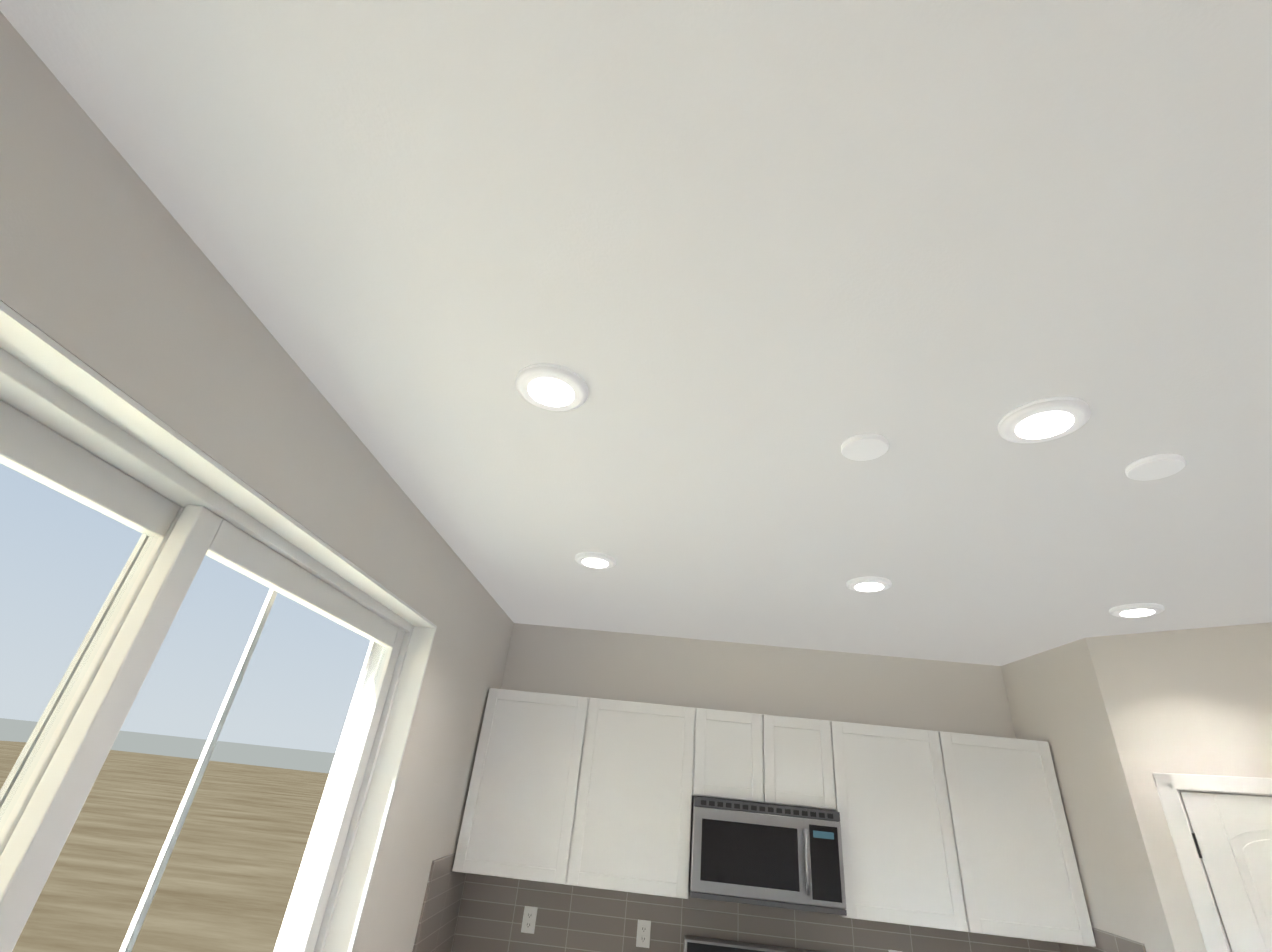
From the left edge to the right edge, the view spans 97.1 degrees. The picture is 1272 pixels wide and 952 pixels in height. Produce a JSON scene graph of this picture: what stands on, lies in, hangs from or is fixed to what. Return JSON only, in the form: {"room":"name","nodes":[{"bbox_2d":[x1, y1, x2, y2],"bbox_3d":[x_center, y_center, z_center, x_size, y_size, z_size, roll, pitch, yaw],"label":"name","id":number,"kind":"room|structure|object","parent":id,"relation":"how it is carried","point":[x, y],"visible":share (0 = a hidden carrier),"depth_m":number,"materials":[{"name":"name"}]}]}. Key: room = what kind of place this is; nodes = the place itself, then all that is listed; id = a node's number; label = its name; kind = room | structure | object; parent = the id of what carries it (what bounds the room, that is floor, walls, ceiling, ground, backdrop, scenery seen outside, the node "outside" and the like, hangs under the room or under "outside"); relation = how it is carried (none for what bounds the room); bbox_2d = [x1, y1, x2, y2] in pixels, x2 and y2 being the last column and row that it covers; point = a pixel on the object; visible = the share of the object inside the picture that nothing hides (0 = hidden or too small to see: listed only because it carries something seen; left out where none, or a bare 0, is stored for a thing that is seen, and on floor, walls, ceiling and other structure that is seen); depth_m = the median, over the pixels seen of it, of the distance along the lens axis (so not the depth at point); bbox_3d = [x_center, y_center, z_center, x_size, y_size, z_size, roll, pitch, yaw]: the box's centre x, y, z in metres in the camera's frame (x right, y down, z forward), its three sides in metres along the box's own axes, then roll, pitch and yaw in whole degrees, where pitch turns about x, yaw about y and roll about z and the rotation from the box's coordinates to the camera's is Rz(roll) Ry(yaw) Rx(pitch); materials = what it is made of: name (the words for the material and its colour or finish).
{"room":"kitchen","nodes":[
{"label":"kitchen","id":0,"kind":"room"},
{"bbox_2d":[0,11,513,951],"bbox_3d":[-1.178,0.257,-0.284,0.260,2.946,8.000,4,-29,4],"label":"wall","id":1,"kind":"structure","parent":0,"point":[110,273],"depth_m":1.27,"materials":[{"name":"white paint"}]},
{"bbox_2d":[0,301,436,951],"bbox_3d":[-1.163,1.111,0.850,0.251,2.419,2.558,4,-29,4],"label":"sliding door","id":2,"kind":"structure","parent":1,"relation":"in","point":[76,429],"depth_m":1.29,"materials":[{"name":"white plastic"}]},
{"bbox_2d":[0,0,1271,665],"bbox_3d":[1.344,-0.808,0.240,4.884,0.120,8.340,4,-29,4],"label":"ceiling","id":3,"kind":"structure","parent":0,"point":[744,270],"depth_m":1.09,"materials":[{"name":"grey paint"}]},
{"bbox_2d":[515,363,587,410],"bbox_3d":[-0.219,-0.224,1.463,0.190,0.019,0.190,4,-29,4],"label":"recessed light","id":4,"kind":"object","parent":3,"relation":"in","point":[551,387],"visible":1,"depth_m":1.44,"materials":[{"name":"grey plastic"}]},
{"bbox_2d":[575,552,615,568],"bbox_3d":[-0.187,0.393,2.585,0.190,0.019,0.190,4,-29,4],"label":"recessed light","id":5,"kind":"object","parent":3,"relation":"in","point":[595,560],"visible":1,"depth_m":2.55,"materials":[{"name":"grey plastic"}]},
{"bbox_2d":[841,433,888,460],"bbox_3d":[0.638,-0.078,1.568,0.124,0.016,0.124,4,-29,4],"label":"cover plate","id":6,"kind":"object","parent":3,"relation":"in","point":[865,447],"visible":1,"depth_m":1.55,"materials":[{"name":"grey plastic"}]},
{"bbox_2d":[846,576,891,592],"bbox_3d":[1.048,0.492,2.529,0.190,0.019,0.190,4,-29,4],"label":"recessed light","id":7,"kind":"object","parent":3,"relation":"in","point":[868,584],"visible":0.94,"depth_m":2.50,"materials":[{"name":"grey plastic"}]},
{"bbox_2d":[998,397,1090,442],"bbox_3d":[1.010,-0.132,1.394,0.190,0.019,0.190,4,-29,4],"label":"recessed light","id":8,"kind":"object","parent":3,"relation":"in","point":[1044,419],"visible":1,"depth_m":1.37,"materials":[{"name":"grey plastic"}]},
{"bbox_2d":[1109,603,1164,617],"bbox_3d":[2.229,0.602,2.502,0.190,0.019,0.190,4,-29,4],"label":"recessed light","id":9,"kind":"object","parent":3,"relation":"in","point":[1135,610],"visible":1,"depth_m":2.47,"materials":[{"name":"grey plastic"}]},
{"bbox_2d":[1125,454,1185,480],"bbox_3d":[1.406,-0.022,1.523,0.124,0.016,0.124,4,-29,4],"label":"cover plate","id":10,"kind":"object","parent":3,"relation":"in","point":[1155,467],"visible":0.98,"depth_m":1.51,"materials":[{"name":"grey plastic"}]},
{"bbox_2d":[501,623,1015,808],"bbox_3d":[1.295,2.445,3.116,4.884,2.826,0.170,4,-29,4],"label":"wall","id":11,"kind":"structure","parent":0,"point":[943,696],"depth_m":3.65,"materials":[{"name":"white paint"}]},
{"bbox_2d":[452,688,599,885],"bbox_3d":[-0.584,1.757,3.252,0.666,0.908,0.328,4,-29,4],"label":"upper cabinet","id":12,"kind":"object","parent":11,"relation":"attached to","point":[525,817],"depth_m":3.09,"materials":[{"name":"white wood"}]},
{"bbox_2d":[580,698,699,898],"bbox_3d":[-0.033,1.796,3.218,0.689,0.908,0.328,4,-29,4],"label":"upper cabinet","id":13,"kind":"object","parent":11,"relation":"attached to","point":[638,839],"depth_m":3.06,"materials":[{"name":"white wood"}]},
{"bbox_2d":[696,708,779,804],"bbox_3d":[0.554,1.636,3.292,0.447,0.448,0.328,4,-29,4],"label":"upper cabinet","id":14,"kind":"object","parent":11,"relation":"attached to","point":[736,751],"depth_m":3.15,"materials":[{"name":"white wood"}]},
{"bbox_2d":[689,796,846,915],"bbox_3d":[0.672,2.006,3.013,0.760,0.436,0.452,4,-29,4],"label":"microwave","id":15,"kind":"object","parent":14,"relation":"attached to","point":[768,855],"visible":0.94,"depth_m":2.85,"materials":[{"name":"grey metal"}]},
{"bbox_2d":[412,853,1145,951],"bbox_3d":[0.616,2.340,2.728,3.225,0.544,0.640,4,-29,4],"label":"tile backsplash","id":16,"kind":"structure","parent":11,"relation":"attached to","point":[464,912],"depth_m":3.03,"materials":[{"name":"grey tile"}]},
{"bbox_2d":[521,906,537,933],"bbox_3d":[-0.582,2.418,3.062,0.072,0.116,0.009,4,-29,4],"label":"outlet","id":17,"kind":"object","parent":16,"relation":"attached to","point":[529,919],"visible":1,"depth_m":3.06,"materials":[{"name":"white plastic"}]},
{"bbox_2d":[636,919,650,947],"bbox_3d":[0.041,2.462,3.023,0.072,0.116,0.009,4,-29,4],"label":"outlet","id":18,"kind":"object","parent":16,"relation":"attached to","point":[643,933],"visible":1,"depth_m":3.02,"materials":[{"name":"white plastic"}]},
{"bbox_2d":[776,715,839,811],"bbox_3d":[0.875,1.658,3.271,0.447,0.448,0.328,4,-29,4],"label":"upper cabinet","id":19,"kind":"object","parent":11,"relation":"attached to","point":[805,747],"depth_m":3.13,"materials":[{"name":"white wood"}]},
{"bbox_2d":[836,721,987,933],"bbox_3d":[1.408,1.898,3.126,0.665,0.908,0.328,4,-29,4],"label":"upper cabinet","id":20,"kind":"object","parent":11,"relation":"attached to","point":[963,832],"depth_m":2.96,"materials":[{"name":"white wood"}]},
{"bbox_2d":[956,733,1095,946],"bbox_3d":[1.945,1.937,3.092,0.662,0.908,0.328,4,-29,4],"label":"upper cabinet","id":21,"kind":"object","parent":11,"relation":"attached to","point":[1031,888],"depth_m":2.93,"materials":[{"name":"white wood"}]},
{"bbox_2d":[1001,622,1271,951],"bbox_3d":[2.885,2.131,2.296,1.317,2.766,1.499,4,-29,4],"label":"wall","id":22,"kind":"structure","parent":0,"point":[1115,722],"depth_m":2.64,"materials":[{"name":"white paint"}]},
{"bbox_2d":[1152,773,1271,951],"bbox_3d":[2.566,2.202,1.836,0.118,2.142,0.768,28,-36,-35],"label":"door frame","id":23,"kind":"structure","parent":22,"relation":"attached to","point":[1170,786],"depth_m":2.39,"materials":[{"name":"white wood"}]},
{"bbox_2d":[1180,791,1271,951],"bbox_3d":[2.542,2.217,1.808,0.472,2.061,0.467,4,-29,4],"label":"pantry door","id":24,"kind":"structure","parent":22,"relation":"in","point":[1232,836],"depth_m":2.31,"materials":[{"name":"white wood"}]},
{"bbox_3d":[1.081,1.687,-1.124,4.544,0.060,8.000,4,-29,4],"label":"floor","id":25,"kind":"structure","parent":0,"visible":0},
{"bbox_2d":[684,935,818,951],"bbox_3d":[0.574,2.843,2.401,0.760,1.195,0.692,4,-29,4],"label":"range","id":26,"kind":"object","parent":25,"relation":"on","point":[696,944],"visible":1,"depth_m":2.92,"materials":[{"name":"silver metal"}]},
{"label":"outside","id":27,"kind":"structure","parent":0,"visible":0},
{"bbox_2d":[0,741,328,951],"bbox_3d":[-30.894,6.298,13.099,59.740,0.180,100.000,4,-29,4],"label":"ground","id":28,"kind":"structure","parent":27,"point":[220,890],"depth_m":10.44,"materials":[{"name":"brown soil"}]},
{"bbox_2d":[0,718,334,772],"bbox_3d":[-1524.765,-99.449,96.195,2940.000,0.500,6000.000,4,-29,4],"label":"distant ground","id":29,"kind":"structure","parent":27,"point":[10,731],"depth_m":394.29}
]}

